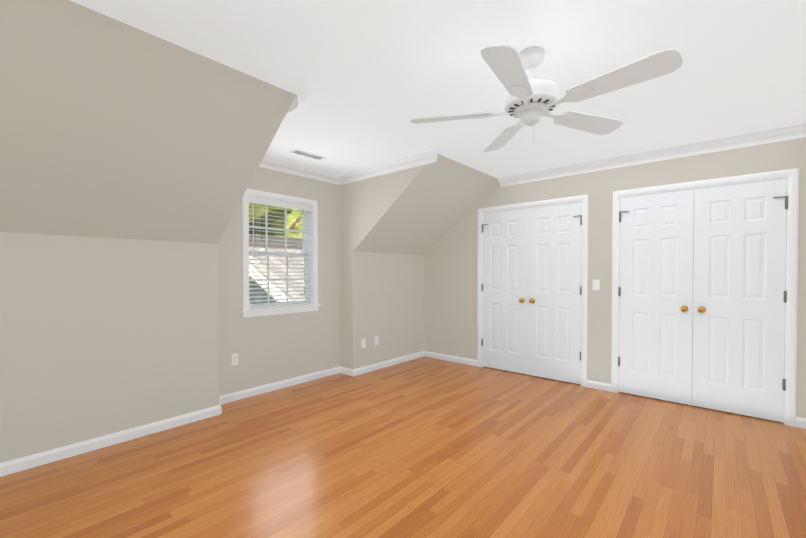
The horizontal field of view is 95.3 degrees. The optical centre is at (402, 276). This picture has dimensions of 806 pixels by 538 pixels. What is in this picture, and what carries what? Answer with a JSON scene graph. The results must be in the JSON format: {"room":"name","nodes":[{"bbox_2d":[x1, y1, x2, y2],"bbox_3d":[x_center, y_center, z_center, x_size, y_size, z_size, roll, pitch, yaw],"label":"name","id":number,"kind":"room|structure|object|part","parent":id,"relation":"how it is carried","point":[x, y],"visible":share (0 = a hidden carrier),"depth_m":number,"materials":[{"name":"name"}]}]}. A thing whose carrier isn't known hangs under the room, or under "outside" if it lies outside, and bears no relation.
{"room":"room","nodes":[
{"label":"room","id":0,"kind":"room"},
{"bbox_2d":[0,0,295,462],"bbox_3d":[-1.789,0.015,2.458,1.641,2.440,1.406,1,1,41],"label":"wall","id":1,"kind":"structure","parent":0,"point":[131,157],"depth_m":2.40,"materials":[{"name":"beige paint"}]},
{"bbox_2d":[286,94,307,113],"bbox_3d":[-1.191,-1.165,2.907,1.385,0.092,0.078,1,1,41],"label":"crown molding","id":2,"kind":"structure","parent":1,"relation":"attached to","point":[298,100],"depth_m":2.45,"materials":[{"name":"white wood"}]},
{"bbox_2d":[218,167,339,395],"bbox_3d":[-1.371,-0.006,4.065,0.170,2.440,1.573,1,1,41],"label":"wall","id":3,"kind":"structure","parent":0,"point":[268,349],"depth_m":3.98,"materials":[{"name":"beige paint"}]},
{"bbox_2d":[231,354,237,365],"bbox_3d":[-1.652,0.820,3.614,0.009,0.114,0.070,1,1,41],"label":"outlet","id":4,"kind":"object","parent":3,"relation":"attached to","point":[234,359],"visible":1,"depth_m":3.61,"materials":[{"name":"white plastic"}]},
{"bbox_2d":[241,189,320,317],"bbox_3d":[-1.367,-0.240,4.059,0.220,1.294,0.940,1,1,41],"label":"window","id":5,"kind":"structure","parent":3,"relation":"in","point":[312,261],"depth_m":4.07,"materials":[{"name":"white wood"}]},
{"bbox_3d":[-1.413,-0.524,4.095,0.004,0.520,0.706,1,1,41],"label":"sash glass","id":6,"kind":"part","parent":5,"relation":"part of","materials":[{"name":"clear glass"}]},
{"bbox_3d":[-1.387,0.031,4.080,0.004,0.520,0.706,1,1,41],"label":"sash glass","id":7,"kind":"part","parent":5,"relation":"part of","materials":[{"name":"clear glass"}]},
{"bbox_3d":[-1.413,-0.524,4.095,0.030,0.596,0.770,1,1,41],"label":"window sash","id":8,"kind":"part","parent":5,"relation":"part of","materials":[{"name":"white wood"}]},
{"bbox_3d":[-1.387,0.031,4.080,0.030,0.596,0.770,1,1,41],"label":"window sash","id":9,"kind":"part","parent":5,"relation":"part of","materials":[{"name":"white wood"}]},
{"bbox_2d":[249,196,311,308],"bbox_3d":[-1.336,-0.247,4.032,0.071,1.144,0.762,1,1,41],"label":"window blind","id":10,"kind":"object","parent":5,"relation":"attached to","point":[268,202],"visible":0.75,"depth_m":3.99,"materials":[{"name":"white plastic"}]},
{"bbox_2d":[219,366,343,403],"bbox_3d":[-1.300,1.175,4.020,0.015,0.080,1.573,1,1,41],"label":"baseboard","id":11,"kind":"structure","parent":3,"relation":"attached to","point":[234,396],"depth_m":3.96,"materials":[{"name":"white wood"}]},
{"bbox_2d":[259,157,338,184],"bbox_3d":[-1.277,-1.179,3.969,0.078,0.092,1.573,1,1,41],"label":"crown molding","id":12,"kind":"structure","parent":3,"relation":"attached to","point":[268,163],"depth_m":4.10,"materials":[{"name":"white wood"}]},
{"bbox_2d":[0,356,805,537],"bbox_3d":[-0.378,1.292,1.893,4.536,0.100,8.193,1,1,41],"label":"floor","id":13,"kind":"structure","parent":0,"point":[424,447],"depth_m":2.34,"materials":[{"name":"brown wood"}]},
{"bbox_2d":[0,403,223,476],"bbox_3d":[-2.091,1.191,2.733,0.015,0.080,1.436,1,1,41],"label":"baseboard","id":14,"kind":"structure","parent":13,"relation":"on","point":[34,460],"depth_m":2.64,"materials":[{"name":"white wood"}]},
{"bbox_2d":[340,154,497,368],"bbox_3d":[0.199,-0.015,4.755,1.641,2.440,1.525,1,1,41],"label":"wall","id":15,"kind":"structure","parent":0,"point":[396,227],"depth_m":4.57,"materials":[{"name":"beige paint"}]},
{"bbox_2d":[361,338,365,347],"bbox_3d":[-0.490,0.832,4.583,0.009,0.114,0.070,1,1,41],"label":"outlet","id":16,"kind":"object","parent":15,"relation":"attached to","point":[363,343],"visible":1,"depth_m":4.58,"materials":[{"name":"white plastic"}]},
{"bbox_2d":[375,337,378,345],"bbox_3d":[-0.336,0.837,4.753,0.018,0.114,0.070,1,1,41],"label":"outlet plate","id":17,"kind":"object","parent":15,"relation":"attached to","point":[376,340],"visible":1,"depth_m":4.75,"materials":[{"name":"white plastic"}]},
{"bbox_2d":[348,351,423,375],"bbox_3d":[-0.146,1.162,4.980,0.015,0.080,1.420,1,1,41],"label":"baseboard","id":18,"kind":"structure","parent":15,"relation":"attached to","point":[351,372],"depth_m":4.85,"materials":[{"name":"white wood"}]},
{"bbox_2d":[339,150,436,184],"bbox_3d":[-0.213,-1.180,4.036,1.385,0.092,0.078,1,1,41],"label":"crown molding","id":19,"kind":"structure","parent":15,"relation":"attached to","point":[428,157],"depth_m":3.97,"materials":[{"name":"white wood"}]},
{"bbox_2d":[70,0,805,178],"bbox_3d":[-0.378,-1.258,1.860,4.536,0.120,8.193,1,1,41],"label":"ceiling","id":20,"kind":"structure","parent":0,"point":[369,79],"depth_m":2.09,"materials":[{"name":"white paint"}]},
{"bbox_2d":[289,149,325,159],"bbox_3d":[-0.951,-1.215,3.684,0.130,0.014,0.360,1,1,41],"label":"ceiling vent","id":21,"kind":"object","parent":20,"relation":"in","point":[306,154],"visible":1,"depth_m":3.66,"materials":[{"name":"white metal"}]},
{"bbox_2d":[410,44,682,151],"bbox_3d":[0.699,-0.961,1.946,1.257,0.476,1.263,1,1,41],"label":"fan","id":22,"kind":"object","parent":20,"relation":"hanging from","point":[531,100],"visible":1,"depth_m":1.84,"materials":[{"name":"white plastic"}]},
{"bbox_2d":[424,137,805,417],"bbox_3d":[1.754,-0.010,4.339,4.536,2.440,0.120,1,1,41],"label":"wall","id":23,"kind":"structure","parent":0,"point":[450,291],"depth_m":3.97,"materials":[{"name":"beige paint"}]},
{"bbox_2d":[424,351,476,365],"bbox_3d":[0.667,1.159,5.205,0.867,0.080,0.015,1,1,41],"label":"baseboard","id":24,"kind":"structure","parent":23,"relation":"attached to","point":[467,361],"depth_m":5.18,"materials":[{"name":"white wood"}]},
{"bbox_2d":[481,208,527,373],"bbox_3d":[1.271,0.182,4.668,0.620,2.025,0.096,1,1,41],"label":"door","id":25,"kind":"structure","parent":23,"relation":"in","point":[505,286],"depth_m":4.66,"materials":[{"name":"white wood"}]},
{"bbox_3d":[1.076,0.117,4.845,0.093,1.611,0.022,1,1,41],"label":"two left door hinges","id":26,"kind":"part","parent":25,"relation":"part of","materials":[{"name":"silver metal"}]},
{"bbox_2d":[527,202,581,383],"bbox_3d":[1.742,0.187,4.260,0.620,2.025,0.096,1,1,41],"label":"door","id":27,"kind":"structure","parent":23,"relation":"in","point":[554,298],"depth_m":4.26,"materials":[{"name":"white wood"}]},
{"bbox_3d":[1.945,0.127,4.092,0.093,1.611,0.022,1,1,41],"label":"left door hinges","id":28,"kind":"part","parent":27,"relation":"part of","materials":[{"name":"silver metal"}]},
{"bbox_2d":[592,280,599,289],"bbox_3d":[2.080,0.090,3.964,0.070,0.114,0.020,1,1,41],"label":"light switch","id":29,"kind":"object","parent":23,"relation":"attached to","point":[596,284],"visible":1,"depth_m":3.96,"materials":[{"name":"white plastic"}]},
{"bbox_2d":[477,168,798,426],"bbox_3d":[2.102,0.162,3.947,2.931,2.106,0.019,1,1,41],"label":"door frame","id":30,"kind":"structure","parent":23,"relation":"attached to","point":[792,175],"depth_m":3.75,"materials":[{"name":"white wood"}]},
{"bbox_2d":[498,123,805,186],"bbox_3d":[2.229,-1.177,3.780,2.685,0.092,0.078,1,1,41],"label":"crown molding","id":31,"kind":"structure","parent":23,"relation":"attached to","point":[749,139],"depth_m":3.51,"materials":[{"name":"white wood"}]},
{"bbox_2d":[618,189,693,404],"bbox_3d":[2.471,0.195,3.628,0.612,2.025,0.096,1,1,41],"label":"door","id":32,"kind":"structure","parent":23,"relation":"in","point":[656,296],"depth_m":3.62,"materials":[{"name":"white wood"}]},
{"bbox_3d":[2.280,0.131,3.803,0.093,1.611,0.022,1,1,41],"label":"two right door hinges","id":33,"kind":"part","parent":32,"relation":"part of","materials":[{"name":"silver metal"}]},
{"bbox_3d":[2.644,0.307,3.457,0.062,0.062,0.061,1,1,41],"label":"knob","id":34,"kind":"part","parent":32,"relation":"part of","materials":[{"name":"gold metal"}]},
{"bbox_2d":[692,178,787,421],"bbox_3d":[2.936,0.200,3.226,0.611,2.025,0.096,1,1,41],"label":"door","id":35,"kind":"structure","parent":23,"relation":"in","point":[739,267],"depth_m":3.22,"materials":[{"name":"white wood"}]},
{"bbox_3d":[2.740,0.308,3.374,0.062,0.062,0.061,1,1,41],"label":"knob","id":36,"kind":"part","parent":35,"relation":"part of","materials":[{"name":"gold metal"}]},
{"bbox_3d":[3.137,0.140,3.061,0.093,1.611,0.022,1,1,41],"label":"right door hinges","id":37,"kind":"part","parent":35,"relation":"part of","materials":[{"name":"silver metal"}]},
{"label":"outside","id":38,"kind":"structure","parent":0,"visible":0},
{"bbox_3d":[-25.460,4.910,35.195,75.000,0.200,100.000,1,1,41],"label":"lawn","id":39,"kind":"structure","parent":38,"visible":0},
{"bbox_2d":[249,277,277,303],"bbox_3d":[-2.431,1.928,14.392,9.000,6.304,9.250,1,1,41],"label":"siding","id":40,"kind":"object","parent":39,"relation":"on","point":[258,294],"depth_m":9.36,"materials":[{"name":"grey"}]},
{"bbox_2d":[249,265,289,301],"bbox_3d":[-2.512,-0.218,14.255,9.620,2.329,9.520,1,1,41],"label":"rake","id":41,"kind":"object","parent":40,"relation":"attached to","point":[255,274],"depth_m":8.56,"materials":[{"name":"white"}]},
{"bbox_2d":[249,235,303,300],"bbox_3d":[-2.513,-0.345,14.268,9.400,2.054,9.500,1,1,41],"label":"shingles","id":42,"kind":"object","parent":40,"relation":"on","point":[279,258],"depth_m":9.94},
{"bbox_3d":[-4.966,0.334,14.090,2.068,9.500,3.496,1,1,41],"label":"trunk","id":43,"kind":"object","parent":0,"visible":0},
{"bbox_2d":[249,203,301,237],"bbox_3d":[-5.406,-1.692,14.599,6.607,6.826,7.793,1,1,41],"label":"foliage","id":44,"kind":"object","parent":43,"relation":"attached to","point":[275,218],"depth_m":12.56,"materials":[{"name":"green plant"}]}
]}

